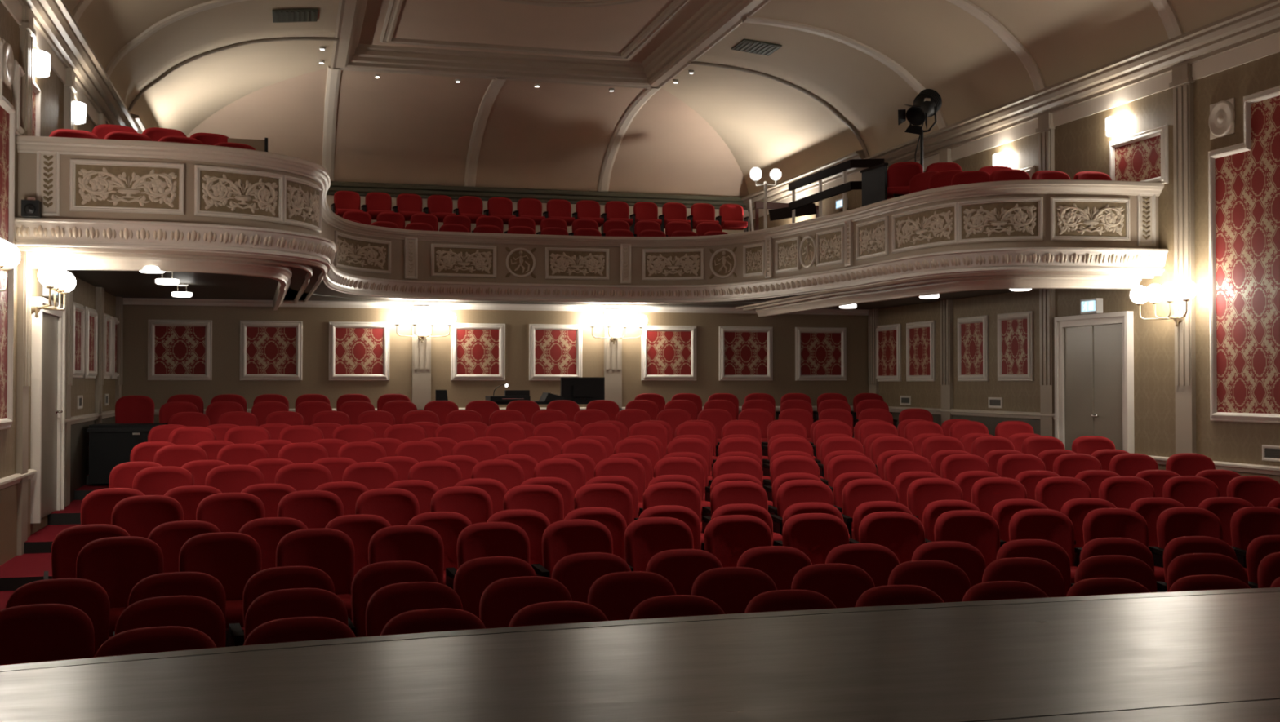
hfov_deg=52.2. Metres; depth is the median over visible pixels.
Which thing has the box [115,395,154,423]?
chair
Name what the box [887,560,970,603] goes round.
seat
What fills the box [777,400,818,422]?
seat
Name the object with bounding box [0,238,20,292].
sconce
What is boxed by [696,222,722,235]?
armchair
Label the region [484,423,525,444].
seat
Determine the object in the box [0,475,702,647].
floor
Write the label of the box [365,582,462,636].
seat
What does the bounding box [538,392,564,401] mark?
mixer
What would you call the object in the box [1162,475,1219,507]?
seat
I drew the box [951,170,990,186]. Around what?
armchair
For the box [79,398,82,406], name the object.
grille
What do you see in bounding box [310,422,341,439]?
seat
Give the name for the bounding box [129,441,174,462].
seat
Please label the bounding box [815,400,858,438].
seat
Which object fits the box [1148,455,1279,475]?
trim
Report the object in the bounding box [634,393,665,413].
seat
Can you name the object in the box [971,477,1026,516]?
seat
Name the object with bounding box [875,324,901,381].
framed piece
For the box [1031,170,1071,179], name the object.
armchair
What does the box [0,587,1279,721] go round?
stage
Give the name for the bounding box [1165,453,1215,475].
seat
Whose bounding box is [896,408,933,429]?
seat
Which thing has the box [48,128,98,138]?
armchair
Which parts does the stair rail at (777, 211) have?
post, rail, post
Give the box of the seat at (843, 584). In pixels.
[791,563,875,608]
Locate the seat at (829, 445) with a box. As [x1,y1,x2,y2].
[817,436,875,479]
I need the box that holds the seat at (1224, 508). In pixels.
[1198,497,1253,546]
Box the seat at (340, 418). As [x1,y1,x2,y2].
[311,411,350,426]
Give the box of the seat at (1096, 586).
[1066,577,1151,596]
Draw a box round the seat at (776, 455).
[765,451,828,485]
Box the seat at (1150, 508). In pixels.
[1129,497,1185,547]
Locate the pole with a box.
[748,199,754,231]
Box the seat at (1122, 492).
[1098,476,1155,509]
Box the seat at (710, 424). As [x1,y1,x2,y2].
[682,420,719,456]
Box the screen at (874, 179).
[860,162,888,206]
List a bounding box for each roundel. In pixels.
[1,38,14,89]
[1208,97,1235,139]
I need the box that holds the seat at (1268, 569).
[1257,552,1279,588]
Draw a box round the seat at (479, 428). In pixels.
[457,422,488,438]
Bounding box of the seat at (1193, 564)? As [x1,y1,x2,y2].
[1166,553,1248,592]
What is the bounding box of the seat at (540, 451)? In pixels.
[506,440,552,463]
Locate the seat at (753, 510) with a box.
[711,503,782,546]
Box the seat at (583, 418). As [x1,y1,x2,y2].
[573,409,608,428]
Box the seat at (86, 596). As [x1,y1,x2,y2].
[5,578,115,657]
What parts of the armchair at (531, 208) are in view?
backrest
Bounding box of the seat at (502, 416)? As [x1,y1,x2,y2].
[488,409,525,426]
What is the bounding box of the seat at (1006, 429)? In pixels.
[995,421,1034,439]
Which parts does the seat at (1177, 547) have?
backrest, armrest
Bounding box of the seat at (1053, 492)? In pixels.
[1035,476,1091,511]
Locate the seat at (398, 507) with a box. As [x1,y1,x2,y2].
[355,488,419,526]
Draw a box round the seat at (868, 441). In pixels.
[863,434,899,459]
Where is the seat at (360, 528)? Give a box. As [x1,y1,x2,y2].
[324,514,391,576]
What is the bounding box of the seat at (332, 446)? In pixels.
[311,439,347,457]
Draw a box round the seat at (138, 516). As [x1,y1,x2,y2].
[111,495,183,538]
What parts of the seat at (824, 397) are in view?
backrest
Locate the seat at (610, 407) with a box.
[586,400,619,421]
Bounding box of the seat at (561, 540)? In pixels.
[535,520,613,578]
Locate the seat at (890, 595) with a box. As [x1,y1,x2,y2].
[855,585,944,607]
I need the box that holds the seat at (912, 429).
[904,421,943,443]
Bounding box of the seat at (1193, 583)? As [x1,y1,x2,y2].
[1168,575,1250,592]
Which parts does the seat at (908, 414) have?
backrest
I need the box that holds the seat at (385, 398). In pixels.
[377,394,410,410]
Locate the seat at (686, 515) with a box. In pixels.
[638,505,704,551]
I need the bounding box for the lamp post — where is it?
[750,167,781,229]
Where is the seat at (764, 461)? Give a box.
[715,435,769,475]
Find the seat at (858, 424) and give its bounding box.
[853,419,884,440]
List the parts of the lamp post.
globe, post, globe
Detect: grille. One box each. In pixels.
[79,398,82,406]
[901,398,909,403]
[989,400,1000,406]
[1264,448,1279,458]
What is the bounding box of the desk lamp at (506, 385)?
[493,383,507,395]
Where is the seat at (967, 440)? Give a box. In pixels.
[960,433,994,454]
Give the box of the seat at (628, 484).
[585,475,643,521]
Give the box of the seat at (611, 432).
[581,422,621,449]
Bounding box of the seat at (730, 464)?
[707,456,773,506]
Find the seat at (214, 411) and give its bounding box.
[205,401,244,425]
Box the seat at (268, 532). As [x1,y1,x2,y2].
[238,517,307,570]
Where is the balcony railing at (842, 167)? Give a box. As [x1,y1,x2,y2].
[788,159,884,223]
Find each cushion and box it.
[108,607,127,637]
[225,600,244,629]
[334,208,363,217]
[336,594,351,620]
[366,209,394,219]
[398,211,425,221]
[429,212,455,222]
[442,570,445,585]
[460,213,485,223]
[489,214,515,224]
[520,215,545,225]
[549,216,574,226]
[577,217,604,226]
[606,217,632,226]
[635,218,662,226]
[638,502,643,517]
[663,219,690,228]
[692,220,719,229]
[700,533,704,550]
[701,501,710,516]
[707,476,712,486]
[711,456,718,464]
[720,221,747,230]
[760,438,767,447]
[762,475,770,487]
[767,500,773,506]
[773,532,782,546]
[851,528,853,539]
[887,186,909,199]
[1070,566,1077,583]
[1154,566,1164,582]
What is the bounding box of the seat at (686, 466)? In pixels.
[653,457,710,516]
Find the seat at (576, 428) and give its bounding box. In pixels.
[549,421,582,439]
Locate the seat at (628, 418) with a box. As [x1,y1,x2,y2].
[615,409,650,436]
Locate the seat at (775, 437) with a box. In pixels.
[765,434,819,463]
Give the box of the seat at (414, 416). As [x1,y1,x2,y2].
[401,410,439,425]
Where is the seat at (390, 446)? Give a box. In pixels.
[365,438,403,457]
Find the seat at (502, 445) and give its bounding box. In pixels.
[472,436,510,456]
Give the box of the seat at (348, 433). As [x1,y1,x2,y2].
[331,425,375,443]
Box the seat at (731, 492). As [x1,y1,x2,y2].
[706,480,782,546]
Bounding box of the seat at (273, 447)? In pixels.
[253,440,291,458]
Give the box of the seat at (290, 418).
[265,411,304,426]
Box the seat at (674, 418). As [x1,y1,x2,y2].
[656,408,691,439]
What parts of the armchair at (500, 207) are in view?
backrest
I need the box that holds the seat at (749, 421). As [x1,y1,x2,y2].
[724,420,768,445]
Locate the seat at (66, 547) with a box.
[43,524,129,580]
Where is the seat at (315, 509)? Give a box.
[277,490,343,528]
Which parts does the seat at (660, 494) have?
backrest, armrest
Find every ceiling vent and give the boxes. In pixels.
[271,8,317,22]
[731,38,782,56]
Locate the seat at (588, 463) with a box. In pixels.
[551,453,595,484]
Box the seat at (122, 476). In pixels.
[109,462,162,488]
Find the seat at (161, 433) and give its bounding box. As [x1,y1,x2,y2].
[147,424,186,442]
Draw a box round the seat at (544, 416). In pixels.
[531,409,567,426]
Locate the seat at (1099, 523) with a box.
[1078,508,1164,582]
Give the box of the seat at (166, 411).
[159,401,198,424]
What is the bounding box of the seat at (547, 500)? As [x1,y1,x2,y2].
[502,484,564,524]
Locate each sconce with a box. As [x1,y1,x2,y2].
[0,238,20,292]
[31,264,75,318]
[390,311,456,342]
[586,313,647,344]
[1129,280,1197,327]
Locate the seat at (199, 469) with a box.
[181,460,229,485]
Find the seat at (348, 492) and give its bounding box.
[314,481,368,515]
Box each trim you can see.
[0,0,98,126]
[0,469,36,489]
[65,409,115,424]
[154,405,853,415]
[330,0,771,88]
[379,0,688,58]
[742,16,947,128]
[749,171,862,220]
[888,406,1054,420]
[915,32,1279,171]
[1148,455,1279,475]
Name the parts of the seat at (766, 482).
backrest, armrest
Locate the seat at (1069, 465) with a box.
[1053,453,1102,478]
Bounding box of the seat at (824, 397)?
[815,393,855,418]
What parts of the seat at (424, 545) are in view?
armrest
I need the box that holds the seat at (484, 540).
[450,522,546,577]
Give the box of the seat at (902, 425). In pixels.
[897,419,926,438]
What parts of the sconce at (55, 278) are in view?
arm, globe, arm, arm, arm, globe, globe, globe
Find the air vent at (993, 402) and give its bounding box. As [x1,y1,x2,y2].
[987,397,1002,408]
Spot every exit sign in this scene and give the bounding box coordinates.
[42,284,57,297]
[835,197,848,210]
[1080,297,1102,314]
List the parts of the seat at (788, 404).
backrest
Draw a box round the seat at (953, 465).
[940,454,989,481]
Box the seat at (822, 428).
[811,422,852,446]
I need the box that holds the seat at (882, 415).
[858,408,893,424]
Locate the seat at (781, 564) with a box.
[737,546,812,590]
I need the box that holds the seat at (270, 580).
[234,566,351,646]
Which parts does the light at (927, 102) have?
focus handle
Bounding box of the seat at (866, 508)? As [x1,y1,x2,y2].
[848,501,929,543]
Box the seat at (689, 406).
[664,400,697,420]
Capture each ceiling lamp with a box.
[139,266,164,273]
[155,271,179,284]
[171,283,192,297]
[839,304,856,308]
[919,293,939,298]
[1009,288,1031,291]
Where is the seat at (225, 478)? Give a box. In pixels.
[204,465,264,493]
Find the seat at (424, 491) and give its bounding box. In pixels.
[385,480,439,514]
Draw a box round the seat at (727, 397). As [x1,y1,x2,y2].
[707,393,741,420]
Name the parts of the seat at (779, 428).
backrest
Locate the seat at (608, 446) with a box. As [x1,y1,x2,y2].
[575,435,613,458]
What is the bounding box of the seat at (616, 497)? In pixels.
[573,483,638,527]
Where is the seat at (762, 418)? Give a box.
[737,408,773,447]
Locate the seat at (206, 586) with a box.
[128,572,239,647]
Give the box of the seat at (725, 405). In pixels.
[702,400,737,420]
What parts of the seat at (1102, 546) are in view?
backrest, armrest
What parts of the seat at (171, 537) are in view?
backrest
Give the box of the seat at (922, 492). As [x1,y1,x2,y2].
[906,478,963,525]
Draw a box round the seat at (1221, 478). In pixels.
[1195,470,1241,497]
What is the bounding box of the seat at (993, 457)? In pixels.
[983,449,1022,474]
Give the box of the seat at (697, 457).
[662,452,712,501]
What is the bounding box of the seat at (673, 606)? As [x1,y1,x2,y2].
[629,595,724,620]
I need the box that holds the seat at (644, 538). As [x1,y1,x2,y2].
[624,517,693,571]
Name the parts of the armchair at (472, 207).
backrest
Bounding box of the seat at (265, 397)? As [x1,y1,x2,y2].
[253,394,288,410]
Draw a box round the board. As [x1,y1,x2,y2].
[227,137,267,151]
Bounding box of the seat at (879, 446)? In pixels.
[871,436,914,475]
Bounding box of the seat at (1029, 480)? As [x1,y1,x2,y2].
[1014,470,1060,500]
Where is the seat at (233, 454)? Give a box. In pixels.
[217,444,268,465]
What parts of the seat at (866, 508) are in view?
backrest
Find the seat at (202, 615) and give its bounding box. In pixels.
[115,595,226,648]
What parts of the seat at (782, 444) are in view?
backrest, armrest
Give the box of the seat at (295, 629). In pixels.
[243,617,355,645]
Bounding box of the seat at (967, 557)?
[911,541,986,587]
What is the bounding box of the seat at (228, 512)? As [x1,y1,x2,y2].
[195,493,265,533]
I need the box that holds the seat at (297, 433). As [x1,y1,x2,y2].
[278,425,324,443]
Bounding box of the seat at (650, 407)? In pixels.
[625,400,658,420]
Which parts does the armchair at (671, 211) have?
backrest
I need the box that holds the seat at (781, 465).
[766,455,833,492]
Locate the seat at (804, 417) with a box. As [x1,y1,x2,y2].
[778,408,813,442]
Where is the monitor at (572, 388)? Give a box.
[560,377,604,401]
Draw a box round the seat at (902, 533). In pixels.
[858,511,924,564]
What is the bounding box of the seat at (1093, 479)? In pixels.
[1075,470,1120,498]
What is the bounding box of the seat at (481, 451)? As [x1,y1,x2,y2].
[451,440,498,462]
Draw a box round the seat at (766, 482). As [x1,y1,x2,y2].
[711,451,770,486]
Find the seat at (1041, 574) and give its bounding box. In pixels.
[982,557,1065,597]
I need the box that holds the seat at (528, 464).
[494,454,537,480]
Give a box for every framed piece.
[0,37,15,430]
[12,59,40,136]
[72,302,84,378]
[83,306,97,378]
[103,313,111,378]
[110,316,119,379]
[147,320,212,380]
[240,320,302,380]
[328,321,389,380]
[450,323,505,380]
[528,324,582,380]
[640,325,696,381]
[718,326,773,381]
[795,327,846,381]
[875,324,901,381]
[906,320,935,381]
[957,315,988,381]
[997,311,1033,381]
[1020,165,1035,179]
[1109,124,1168,184]
[1208,85,1279,423]
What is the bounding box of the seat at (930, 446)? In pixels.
[920,436,964,462]
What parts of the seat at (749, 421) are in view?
backrest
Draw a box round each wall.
[0,0,115,566]
[121,304,868,423]
[326,195,750,234]
[750,52,1279,476]
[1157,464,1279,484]
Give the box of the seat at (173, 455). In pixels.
[153,444,207,467]
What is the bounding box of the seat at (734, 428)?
[721,422,768,459]
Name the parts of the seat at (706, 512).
backrest, armrest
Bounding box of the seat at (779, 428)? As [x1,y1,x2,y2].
[766,422,816,459]
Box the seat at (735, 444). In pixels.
[718,437,770,487]
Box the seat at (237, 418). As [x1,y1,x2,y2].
[217,411,257,426]
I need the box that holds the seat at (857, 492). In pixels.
[841,479,898,539]
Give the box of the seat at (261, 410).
[251,401,288,426]
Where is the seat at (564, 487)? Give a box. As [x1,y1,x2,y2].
[520,477,573,519]
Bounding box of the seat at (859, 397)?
[852,393,891,419]
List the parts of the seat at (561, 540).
armrest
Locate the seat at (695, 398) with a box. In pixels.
[671,393,702,418]
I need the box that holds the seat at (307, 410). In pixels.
[295,401,332,426]
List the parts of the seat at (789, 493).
backrest, armrest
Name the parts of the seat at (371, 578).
armrest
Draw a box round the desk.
[493,400,590,404]
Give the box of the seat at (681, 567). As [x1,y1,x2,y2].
[645,549,723,595]
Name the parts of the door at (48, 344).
handle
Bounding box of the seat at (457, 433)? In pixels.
[434,423,476,443]
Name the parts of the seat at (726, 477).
backrest, armrest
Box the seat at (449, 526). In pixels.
[407,511,471,585]
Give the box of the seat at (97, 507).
[80,488,144,525]
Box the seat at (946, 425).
[941,419,969,436]
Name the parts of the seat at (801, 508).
backrest, armrest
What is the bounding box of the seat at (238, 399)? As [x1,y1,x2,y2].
[210,394,246,412]
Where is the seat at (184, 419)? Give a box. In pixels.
[168,412,209,427]
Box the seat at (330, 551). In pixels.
[275,528,357,620]
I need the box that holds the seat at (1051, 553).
[995,539,1074,596]
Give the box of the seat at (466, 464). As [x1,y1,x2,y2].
[435,455,478,480]
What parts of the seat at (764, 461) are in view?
backrest, armrest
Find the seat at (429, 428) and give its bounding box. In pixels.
[409,422,439,438]
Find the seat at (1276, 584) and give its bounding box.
[1270,577,1279,587]
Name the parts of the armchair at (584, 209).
backrest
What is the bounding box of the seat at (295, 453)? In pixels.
[278,443,328,463]
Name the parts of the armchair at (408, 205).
backrest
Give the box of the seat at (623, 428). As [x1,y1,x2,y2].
[595,421,627,440]
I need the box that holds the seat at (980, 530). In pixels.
[933,510,999,567]
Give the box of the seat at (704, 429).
[675,422,719,464]
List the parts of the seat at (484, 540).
backrest, armrest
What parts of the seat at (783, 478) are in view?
backrest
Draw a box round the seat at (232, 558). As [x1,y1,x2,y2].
[178,532,262,629]
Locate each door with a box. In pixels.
[30,297,66,524]
[1053,311,1134,453]
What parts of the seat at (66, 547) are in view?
armrest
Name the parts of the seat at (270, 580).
armrest, backrest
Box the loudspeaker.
[21,197,41,217]
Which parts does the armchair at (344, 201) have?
backrest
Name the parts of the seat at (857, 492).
armrest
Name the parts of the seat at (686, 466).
backrest, armrest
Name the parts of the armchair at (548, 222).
backrest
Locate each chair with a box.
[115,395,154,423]
[435,390,448,400]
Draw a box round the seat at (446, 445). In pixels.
[419,437,457,456]
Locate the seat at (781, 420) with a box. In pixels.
[765,419,813,445]
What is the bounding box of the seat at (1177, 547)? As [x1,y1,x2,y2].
[1160,536,1257,588]
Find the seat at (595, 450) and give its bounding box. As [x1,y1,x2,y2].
[560,439,606,465]
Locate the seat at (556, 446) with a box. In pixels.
[524,436,562,457]
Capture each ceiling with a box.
[62,0,338,136]
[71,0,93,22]
[186,66,748,197]
[359,0,709,62]
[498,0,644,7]
[661,0,1269,195]
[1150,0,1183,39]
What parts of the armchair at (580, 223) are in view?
backrest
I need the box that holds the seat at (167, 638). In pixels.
[94,626,216,657]
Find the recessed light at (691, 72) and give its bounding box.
[688,70,693,74]
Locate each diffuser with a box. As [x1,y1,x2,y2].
[155,278,179,284]
[171,292,192,297]
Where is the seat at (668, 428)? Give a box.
[640,420,672,443]
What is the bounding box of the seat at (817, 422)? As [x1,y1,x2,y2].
[808,419,842,444]
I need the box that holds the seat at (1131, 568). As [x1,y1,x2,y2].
[1075,555,1157,593]
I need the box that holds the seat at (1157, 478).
[1135,470,1180,497]
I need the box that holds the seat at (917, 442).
[911,433,946,456]
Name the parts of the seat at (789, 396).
backrest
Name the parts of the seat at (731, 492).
backrest, armrest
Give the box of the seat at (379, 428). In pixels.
[360,422,391,438]
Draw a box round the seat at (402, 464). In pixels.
[374,456,418,480]
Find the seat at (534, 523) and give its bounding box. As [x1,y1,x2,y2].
[487,509,550,566]
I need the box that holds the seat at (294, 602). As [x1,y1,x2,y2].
[244,588,347,640]
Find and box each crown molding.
[17,0,138,130]
[130,113,146,133]
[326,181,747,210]
[741,0,1279,212]
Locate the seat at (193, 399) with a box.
[166,394,204,413]
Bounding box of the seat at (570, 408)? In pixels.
[546,400,580,422]
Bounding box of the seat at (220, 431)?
[206,424,239,440]
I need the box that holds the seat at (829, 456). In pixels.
[819,450,866,485]
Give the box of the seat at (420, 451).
[395,441,443,462]
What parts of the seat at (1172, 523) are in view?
backrest, armrest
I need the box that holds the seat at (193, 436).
[168,426,216,445]
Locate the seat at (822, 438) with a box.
[813,434,852,463]
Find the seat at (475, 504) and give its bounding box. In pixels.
[430,486,493,524]
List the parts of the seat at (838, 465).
backrest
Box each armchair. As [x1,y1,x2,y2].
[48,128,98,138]
[91,124,137,138]
[104,131,152,141]
[142,127,186,141]
[158,136,203,144]
[189,133,228,145]
[214,142,255,150]
[331,191,364,217]
[342,210,371,225]
[364,192,395,219]
[370,221,399,228]
[376,212,404,229]
[395,193,426,221]
[404,222,434,231]
[409,213,438,231]
[426,195,457,222]
[439,223,468,232]
[443,214,473,232]
[457,195,487,223]
[473,225,502,233]
[475,216,507,233]
[487,197,517,224]
[506,226,535,234]
[508,217,540,235]
[516,198,546,225]
[540,217,572,235]
[540,226,568,235]
[546,199,576,226]
[571,218,604,236]
[573,228,601,236]
[575,200,604,233]
[603,219,635,236]
[604,200,634,234]
[606,229,634,236]
[633,201,662,231]
[634,220,661,236]
[639,230,666,236]
[662,202,691,231]
[665,221,691,236]
[671,231,697,236]
[690,203,719,231]
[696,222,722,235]
[703,231,728,235]
[719,204,748,232]
[887,161,923,199]
[893,170,938,197]
[925,162,961,172]
[928,169,962,189]
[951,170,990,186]
[978,165,1013,174]
[989,169,1030,182]
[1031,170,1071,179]
[1073,171,1111,180]
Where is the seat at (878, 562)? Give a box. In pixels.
[825,543,899,586]
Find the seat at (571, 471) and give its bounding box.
[533,458,585,497]
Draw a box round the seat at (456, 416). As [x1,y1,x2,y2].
[445,410,482,424]
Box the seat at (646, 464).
[608,453,653,490]
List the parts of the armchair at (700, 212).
backrest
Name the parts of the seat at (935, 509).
backrest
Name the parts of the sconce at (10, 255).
globe, arm, globe, globe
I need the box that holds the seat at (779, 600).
[744,590,836,613]
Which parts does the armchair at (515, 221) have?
backrest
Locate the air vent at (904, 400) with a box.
[899,395,911,405]
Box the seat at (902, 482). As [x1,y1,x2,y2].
[893,471,941,507]
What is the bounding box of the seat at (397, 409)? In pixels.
[382,400,417,425]
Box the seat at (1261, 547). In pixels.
[1245,535,1279,585]
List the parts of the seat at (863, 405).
backrest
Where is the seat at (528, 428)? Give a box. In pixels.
[503,421,535,438]
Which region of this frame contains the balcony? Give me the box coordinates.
[13,135,1168,317]
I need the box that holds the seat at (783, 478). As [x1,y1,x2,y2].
[768,472,839,515]
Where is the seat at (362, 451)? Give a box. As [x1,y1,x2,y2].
[337,441,386,462]
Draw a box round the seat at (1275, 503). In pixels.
[1266,497,1279,509]
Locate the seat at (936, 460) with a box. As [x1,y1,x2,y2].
[930,449,970,477]
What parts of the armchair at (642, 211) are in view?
backrest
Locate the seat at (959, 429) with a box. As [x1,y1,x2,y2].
[949,421,988,440]
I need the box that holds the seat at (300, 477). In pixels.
[275,463,332,491]
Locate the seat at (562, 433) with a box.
[533,422,573,445]
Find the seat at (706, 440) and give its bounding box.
[672,435,715,476]
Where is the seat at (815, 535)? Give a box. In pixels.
[782,513,848,564]
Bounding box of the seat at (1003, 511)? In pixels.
[991,498,1048,544]
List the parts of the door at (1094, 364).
handle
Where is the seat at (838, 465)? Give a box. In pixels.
[826,455,876,505]
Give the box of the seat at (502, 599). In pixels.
[479,576,572,629]
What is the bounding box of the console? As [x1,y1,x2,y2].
[485,390,530,401]
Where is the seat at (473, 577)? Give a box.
[453,556,536,618]
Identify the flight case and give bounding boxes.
[86,423,167,484]
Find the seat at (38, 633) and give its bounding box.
[0,604,94,666]
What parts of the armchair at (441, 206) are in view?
backrest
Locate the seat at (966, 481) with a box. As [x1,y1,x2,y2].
[954,471,1000,502]
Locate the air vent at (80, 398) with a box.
[77,395,83,408]
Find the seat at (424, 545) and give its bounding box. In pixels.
[368,524,455,590]
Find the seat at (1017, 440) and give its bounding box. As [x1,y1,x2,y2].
[1008,433,1039,452]
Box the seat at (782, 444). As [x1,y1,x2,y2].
[766,437,823,479]
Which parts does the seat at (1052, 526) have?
backrest, armrest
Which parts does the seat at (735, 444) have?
backrest, armrest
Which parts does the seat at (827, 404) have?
backrest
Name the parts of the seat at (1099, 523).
backrest, armrest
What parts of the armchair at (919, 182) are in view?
armrest, backrest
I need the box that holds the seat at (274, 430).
[258,423,290,439]
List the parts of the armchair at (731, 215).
backrest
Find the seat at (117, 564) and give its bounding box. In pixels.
[75,536,164,637]
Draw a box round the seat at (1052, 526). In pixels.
[1008,509,1081,583]
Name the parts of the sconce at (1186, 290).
globe, arm, globe, arm, globe, arm, arm, globe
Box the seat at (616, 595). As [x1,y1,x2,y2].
[587,571,676,621]
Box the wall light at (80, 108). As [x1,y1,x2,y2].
[74,101,86,124]
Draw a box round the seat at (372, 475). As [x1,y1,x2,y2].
[342,462,398,490]
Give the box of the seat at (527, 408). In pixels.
[506,400,540,423]
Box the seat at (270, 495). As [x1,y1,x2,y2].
[240,484,296,518]
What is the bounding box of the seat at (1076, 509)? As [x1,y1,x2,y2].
[1060,498,1116,547]
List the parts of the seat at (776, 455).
backrest, armrest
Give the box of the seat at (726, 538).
[704,515,772,568]
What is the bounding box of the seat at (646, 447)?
[613,438,658,479]
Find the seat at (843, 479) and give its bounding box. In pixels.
[832,472,881,514]
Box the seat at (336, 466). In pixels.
[312,457,356,482]
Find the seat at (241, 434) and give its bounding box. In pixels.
[224,426,270,444]
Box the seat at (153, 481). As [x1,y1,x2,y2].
[132,466,194,496]
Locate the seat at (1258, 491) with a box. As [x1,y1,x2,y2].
[1226,475,1279,506]
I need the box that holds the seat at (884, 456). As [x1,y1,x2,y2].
[876,450,918,480]
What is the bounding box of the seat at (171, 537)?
[147,520,228,647]
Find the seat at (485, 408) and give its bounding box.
[465,400,499,426]
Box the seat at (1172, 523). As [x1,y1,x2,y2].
[1153,507,1248,577]
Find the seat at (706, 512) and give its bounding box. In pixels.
[648,475,711,533]
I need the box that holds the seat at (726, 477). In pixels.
[706,474,777,515]
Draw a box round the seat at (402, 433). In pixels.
[383,424,426,443]
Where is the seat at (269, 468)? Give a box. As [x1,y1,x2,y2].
[248,458,293,484]
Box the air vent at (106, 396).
[104,394,108,405]
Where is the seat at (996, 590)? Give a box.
[961,581,1048,602]
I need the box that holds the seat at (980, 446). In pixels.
[971,436,1014,458]
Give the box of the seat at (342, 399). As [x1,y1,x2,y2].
[336,394,370,411]
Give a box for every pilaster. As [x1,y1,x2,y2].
[15,5,35,555]
[62,67,76,506]
[94,113,106,423]
[115,297,123,404]
[412,306,431,410]
[604,308,622,411]
[868,309,879,395]
[937,148,953,425]
[1035,112,1055,437]
[1168,62,1195,454]
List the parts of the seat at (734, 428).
backrest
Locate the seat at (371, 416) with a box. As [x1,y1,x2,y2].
[356,410,395,426]
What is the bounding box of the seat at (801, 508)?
[777,502,857,544]
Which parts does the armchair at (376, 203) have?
backrest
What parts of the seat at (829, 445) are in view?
backrest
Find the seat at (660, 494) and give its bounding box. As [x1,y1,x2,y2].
[642,482,711,550]
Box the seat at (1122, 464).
[1109,453,1158,476]
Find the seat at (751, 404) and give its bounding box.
[742,400,778,421]
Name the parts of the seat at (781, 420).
backrest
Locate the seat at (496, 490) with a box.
[453,478,507,514]
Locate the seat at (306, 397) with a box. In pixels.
[295,394,330,408]
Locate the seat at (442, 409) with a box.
[423,400,458,426]
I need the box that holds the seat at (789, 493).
[773,480,850,538]
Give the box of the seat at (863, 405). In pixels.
[854,400,897,428]
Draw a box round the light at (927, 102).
[897,88,942,168]
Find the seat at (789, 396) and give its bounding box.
[778,393,818,419]
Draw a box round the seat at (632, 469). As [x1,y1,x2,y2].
[594,457,645,517]
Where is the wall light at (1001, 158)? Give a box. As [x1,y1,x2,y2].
[992,152,1009,167]
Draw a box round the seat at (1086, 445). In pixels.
[1071,435,1115,455]
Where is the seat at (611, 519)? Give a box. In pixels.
[564,507,626,560]
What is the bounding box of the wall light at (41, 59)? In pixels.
[32,48,50,77]
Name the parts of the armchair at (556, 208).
backrest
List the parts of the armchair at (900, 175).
backrest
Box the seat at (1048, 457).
[1037,449,1075,472]
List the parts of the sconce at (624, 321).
globe, arm, globe, arm, globe, arm, globe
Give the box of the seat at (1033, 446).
[1021,435,1065,457]
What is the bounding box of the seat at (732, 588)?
[691,567,777,614]
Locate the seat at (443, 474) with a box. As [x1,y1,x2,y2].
[408,461,462,490]
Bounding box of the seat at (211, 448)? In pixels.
[195,440,233,460]
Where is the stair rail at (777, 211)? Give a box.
[754,201,818,230]
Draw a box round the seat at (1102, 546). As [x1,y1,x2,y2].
[1080,537,1167,592]
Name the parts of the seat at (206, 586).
backrest, armrest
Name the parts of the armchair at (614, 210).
backrest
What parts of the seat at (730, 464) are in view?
backrest, armrest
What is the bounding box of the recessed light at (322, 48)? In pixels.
[319,45,325,50]
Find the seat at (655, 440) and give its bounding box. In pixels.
[625,435,663,460]
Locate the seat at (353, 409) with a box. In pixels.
[338,400,375,425]
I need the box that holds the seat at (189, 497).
[164,485,222,520]
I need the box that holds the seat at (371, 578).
[347,560,438,637]
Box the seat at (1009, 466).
[996,453,1045,479]
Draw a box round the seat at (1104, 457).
[1091,449,1129,471]
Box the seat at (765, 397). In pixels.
[744,393,780,420]
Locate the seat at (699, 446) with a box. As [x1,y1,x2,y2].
[666,438,713,486]
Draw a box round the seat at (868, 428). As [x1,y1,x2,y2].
[858,421,897,448]
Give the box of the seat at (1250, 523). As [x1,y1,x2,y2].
[1230,506,1279,551]
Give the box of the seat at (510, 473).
[471,459,524,491]
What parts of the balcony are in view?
panel moulding, panel moulding, relief panel, panel moulding, relief panel, panel moulding, relief panel, relief panel, panel moulding, panel moulding, relief panel, panel moulding, ring moulding, relief panel, panel moulding, cornice, panel moulding, panel moulding, relief panel, ring moulding, panel moulding, relief panel, panel moulding, relief panel, panel moulding, ring moulding, relief panel, panel moulding, panel moulding, relief panel, panel moulding, relief panel, panel moulding, relief panel, panel moulding, relief panel, panel moulding, panel moulding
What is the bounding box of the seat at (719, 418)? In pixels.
[697,408,732,445]
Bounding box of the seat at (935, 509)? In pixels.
[922,500,1003,547]
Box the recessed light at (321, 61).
[318,59,324,63]
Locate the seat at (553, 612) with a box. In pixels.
[508,601,608,627]
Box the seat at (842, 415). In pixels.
[818,408,853,437]
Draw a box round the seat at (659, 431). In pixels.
[628,422,668,457]
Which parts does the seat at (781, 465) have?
backrest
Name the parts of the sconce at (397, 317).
globe, arm, globe, arm, arm, globe, arm, globe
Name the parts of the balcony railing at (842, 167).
post, post, rail, rail, post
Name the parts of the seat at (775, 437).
backrest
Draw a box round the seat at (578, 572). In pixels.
[551,552,631,604]
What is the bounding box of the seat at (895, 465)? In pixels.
[884,454,933,485]
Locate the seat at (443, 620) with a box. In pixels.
[380,608,485,635]

